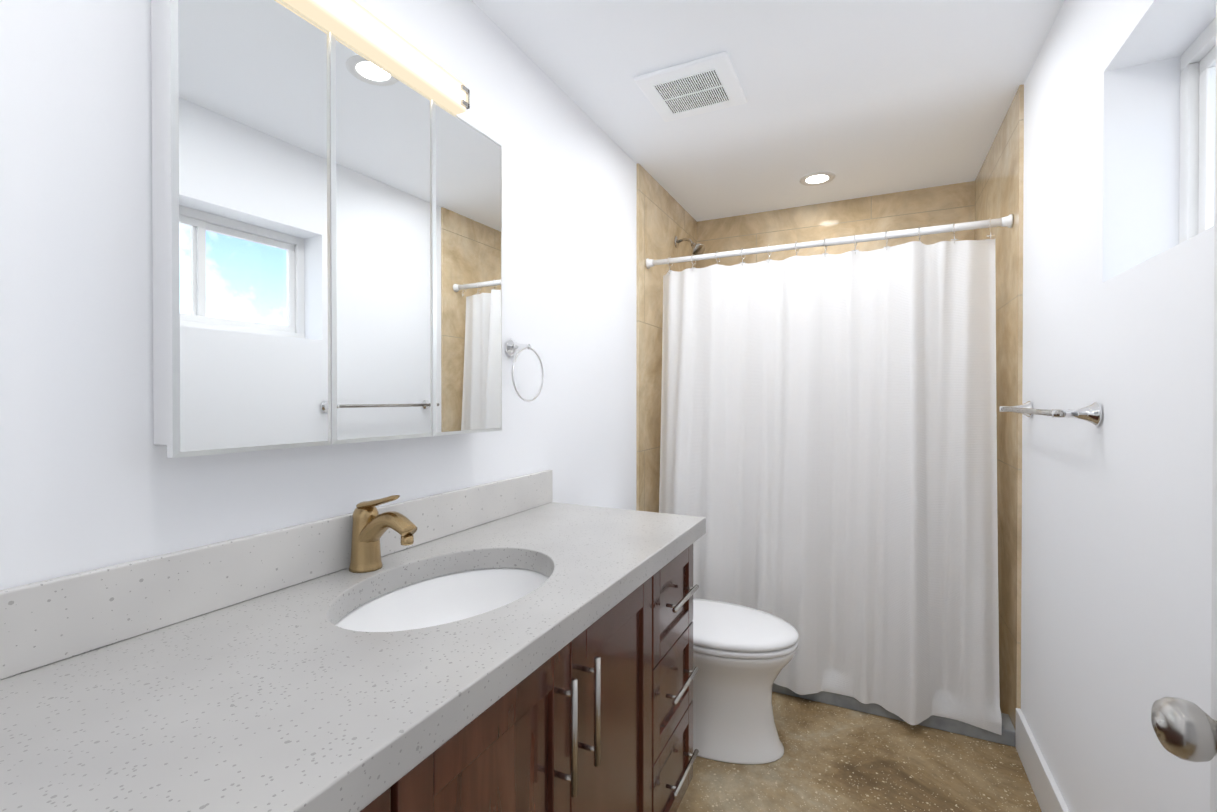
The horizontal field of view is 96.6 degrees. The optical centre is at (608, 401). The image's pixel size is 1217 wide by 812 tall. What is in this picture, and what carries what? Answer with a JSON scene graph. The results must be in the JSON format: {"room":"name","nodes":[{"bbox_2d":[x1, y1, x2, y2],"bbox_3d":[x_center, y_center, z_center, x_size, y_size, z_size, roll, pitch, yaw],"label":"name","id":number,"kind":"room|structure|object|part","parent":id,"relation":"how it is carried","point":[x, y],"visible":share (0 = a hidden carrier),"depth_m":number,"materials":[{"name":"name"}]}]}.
{"room":"bathroom","nodes":[
{"label":"bathroom","id":0,"kind":"room"},
{"bbox_2d":[0,0,636,589],"bbox_3d":[-0.190,0.054,1.956,0.100,2.286,3.510,0,0,26],"label":"wall","id":1,"kind":"structure","parent":0,"point":[92,476],"depth_m":0.82,"materials":[{"name":"white paint"}]},
{"bbox_2d":[0,470,552,679],"bbox_3d":[-0.522,0.284,1.137,0.018,0.106,1.497,0,0,26],"label":"backsplash","id":2,"kind":"structure","parent":1,"relation":"attached to","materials":[{"name":"stone"}]},
{"bbox_2d":[151,0,501,457],"bbox_3d":[-0.486,-0.300,1.123,0.093,0.755,0.750,0,0,26],"label":"upper cabinet","id":3,"kind":"object","parent":1,"relation":"attached to","point":[327,236],"visible":1,"depth_m":0.95,"materials":[{"name":"white metal"}]},
{"bbox_2d":[283,0,469,114],"bbox_3d":[-0.499,-0.715,1.067,0.116,0.064,0.538,0,0,26],"label":"sconce","id":4,"kind":"object","parent":1,"relation":"attached to","point":[358,26],"visible":0.69,"depth_m":1.08,"materials":[{"name":"white plastic"}]},
{"bbox_2d":[505,338,543,401],"bbox_3d":[-0.262,-0.095,1.608,0.072,0.190,0.162,0,0,26],"label":"towel ring","id":5,"kind":"object","parent":1,"relation":"attached to","point":[512,347],"visible":1,"depth_m":1.60,"materials":[{"name":"silver metal"}]},
{"bbox_2d":[472,0,1063,221],"bbox_3d":[0.325,-1.113,1.008,1.850,0.060,4.750,0,0,26],"label":"ceiling","id":6,"kind":"structure","parent":0,"point":[862,98],"depth_m":1.85,"materials":[{"name":"white paint"}]},
{"bbox_2d":[634,51,746,121],"bbox_3d":[0.291,-1.078,1.881,0.315,0.018,0.310,0,0,26],"label":"fan","id":7,"kind":"object","parent":6,"relation":"attached to","point":[697,86],"visible":1,"depth_m":1.85,"materials":[{"name":"white plastic"}]},
{"bbox_2d":[799,172,835,185],"bbox_3d":[1.021,-1.089,2.654,0.166,0.006,0.166,0,0,26],"label":"recessed light","id":8,"kind":"object","parent":6,"relation":"in","point":[814,179],"visible":1,"depth_m":2.65,"materials":[{"name":"white plastic"}]},
{"bbox_2d":[677,691,1041,811],"bbox_3d":[0.325,1.233,1.024,1.850,0.060,4.750,0,0,26],"label":"floor","id":9,"kind":"structure","parent":0,"point":[833,758],"depth_m":1.75,"materials":[{"name":"stone"}]},
{"bbox_2d":[344,530,705,811],"bbox_3d":[-0.288,0.795,1.019,0.544,0.817,1.484,0,0,26],"label":"bathroom vanity","id":10,"kind":"object","parent":9,"relation":"on","point":[603,721],"depth_m":0.99,"materials":[{"name":"brown wood"}]},
{"bbox_2d":[0,502,705,811],"bbox_3d":[-0.287,0.362,1.023,0.540,0.047,1.496,0,0,26],"label":"countertop","id":11,"kind":"structure","parent":10,"relation":"on","point":[258,702],"depth_m":0.66,"materials":[{"name":"grey stone"}]},
{"bbox_2d":[340,495,423,573],"bbox_3d":[-0.449,0.260,1.079,0.160,0.155,0.063,0,0,26],"label":"faucet","id":12,"kind":"object","parent":11,"relation":"on","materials":[{"name":"brown metal"}]},
{"bbox_2d":[316,554,563,645],"bbox_3d":[-0.292,0.460,1.030,0.361,0.173,0.523,0,0,26],"label":"sink","id":13,"kind":"object","parent":11,"relation":"in","point":[424,607],"depth_m":1.18,"materials":[{"name":"white ceramic"}]},
{"bbox_2d":[692,599,798,763],"bbox_3d":[0.306,0.843,1.986,0.741,0.708,0.374,0,0,26],"label":"toilet","id":14,"kind":"object","parent":9,"relation":"on","point":[743,656],"visible":0.46,"depth_m":1.82,"materials":[{"name":"white ceramic"}]},
{"bbox_3d":[0.404,0.800,1.939,0.524,0.054,0.374,0,0,26],"label":"seat","id":15,"kind":"part","parent":14,"relation":"part of","materials":[{"name":"white plastic"}]},
{"bbox_2d":[772,683,1015,746],"bbox_3d":[0.802,1.168,2.242,1.416,0.055,0.120,0,0,26],"label":"curb","id":16,"kind":"object","parent":9,"relation":"on","point":[1007,737],"visible":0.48,"depth_m":1.99,"materials":[{"name":"grey stone"}]},
{"bbox_2d":[1021,0,1215,811],"bbox_3d":[1.239,0.059,1.260,0.200,2.286,3.510,0,0,26],"label":"wall","id":17,"kind":"structure","parent":0,"point":[1118,326],"depth_m":1.19,"materials":[{"name":"white paint"}]},
{"bbox_2d":[1015,708,1068,811],"bbox_3d":[1.116,1.132,1.260,0.015,0.140,1.370,0,0,26],"label":"baseboard","id":18,"kind":"structure","parent":17,"relation":"attached to","point":[1047,793],"depth_m":1.61,"materials":[{"name":"white"}]},
{"bbox_2d":[999,401,1101,425],"bbox_3d":[1.203,0.025,1.514,0.084,0.055,0.640,0,0,26],"label":"towel bar","id":19,"kind":"object","parent":17,"relation":"attached to","point":[1092,413],"visible":1,"depth_m":1.25,"materials":[{"name":"silver metal"}]},
{"bbox_2d":[1179,17,1215,243],"bbox_3d":[1.054,-0.500,0.773,0.040,0.470,0.840,0,0,26],"label":"window","id":20,"kind":"structure","parent":17,"relation":"in","point":[1197,62],"depth_m":1.12,"materials":[{"name":"white plastic"}]},
{"bbox_3d":[1.297,0.047,3.011,1.850,2.286,0.100,0,0,26],"label":"wall","id":21,"kind":"structure","parent":0,"visible":0},
{"bbox_2d":[636,163,699,512],"bbox_3d":[0.331,0.048,2.898,0.012,2.286,0.900,0,0,26],"label":"shower wall tile","id":22,"kind":"structure","parent":21,"relation":"attached to","point":[660,218],"depth_m":2.63,"materials":[{"name":"beige tile"}]},
{"bbox_2d":[674,236,704,254],"bbox_3d":[0.429,-0.827,2.869,0.183,0.145,0.155,0,0,26],"label":"shower head","id":23,"kind":"object","parent":22,"relation":"attached to","point":[698,249],"visible":0.98,"depth_m":2.81},
{"bbox_2d":[700,181,971,267],"bbox_3d":[1.179,0.047,3.007,1.440,2.286,0.012,0,0,26],"label":"shower wall tile","id":24,"kind":"structure","parent":21,"relation":"attached to","point":[952,203],"depth_m":2.95,"materials":[{"name":"beige tile"}]},
{"bbox_2d":[972,84,1023,730],"bbox_3d":[1.615,0.052,2.272,0.012,2.286,0.900,0,0,26],"label":"shower wall tile","id":25,"kind":"structure","parent":21,"relation":"attached to","point":[994,190],"depth_m":2.00,"materials":[{"name":"beige tile"}]},
{"bbox_2d":[646,214,1012,734],"bbox_3d":[0.789,0.241,2.209,1.412,1.839,0.258,0,0,26],"label":"shower curtain","id":26,"kind":"object","parent":25,"relation":"hanging from","point":[828,455],"visible":0.94,"depth_m":2.15,"materials":[{"name":"white fabric"}]},
{"bbox_3d":[0.820,-0.655,2.266,1.412,0.048,0.048,0,0,26],"label":"rod","id":27,"kind":"part","parent":26,"relation":"part of","materials":[{"name":"white metal"}]},
{"bbox_3d":[-0.146,0.067,0.049,1.850,2.286,0.120,0,0,26],"label":"wall","id":28,"kind":"structure","parent":0,"visible":0},
{"bbox_2d":[1151,0,1216,811],"bbox_3d":[0.533,0.193,0.207,0.191,2.008,0.760,0,0,18],"label":"door","id":29,"kind":"structure","parent":28,"relation":"in","point":[1185,729],"depth_m":0.54,"materials":[{"name":"white"}]},
{"bbox_3d":[0.633,0.320,0.507,0.191,0.074,0.074,0,0,18],"label":"knob","id":30,"kind":"part","parent":29,"relation":"part of","materials":[{"name":"silver metal"}]},
{"bbox_3d":[0.533,0.193,0.207,0.035,2.008,0.760,0,0,18],"label":"panel","id":31,"kind":"part","parent":29,"relation":"part of","materials":[{"name":"white"}]}
]}

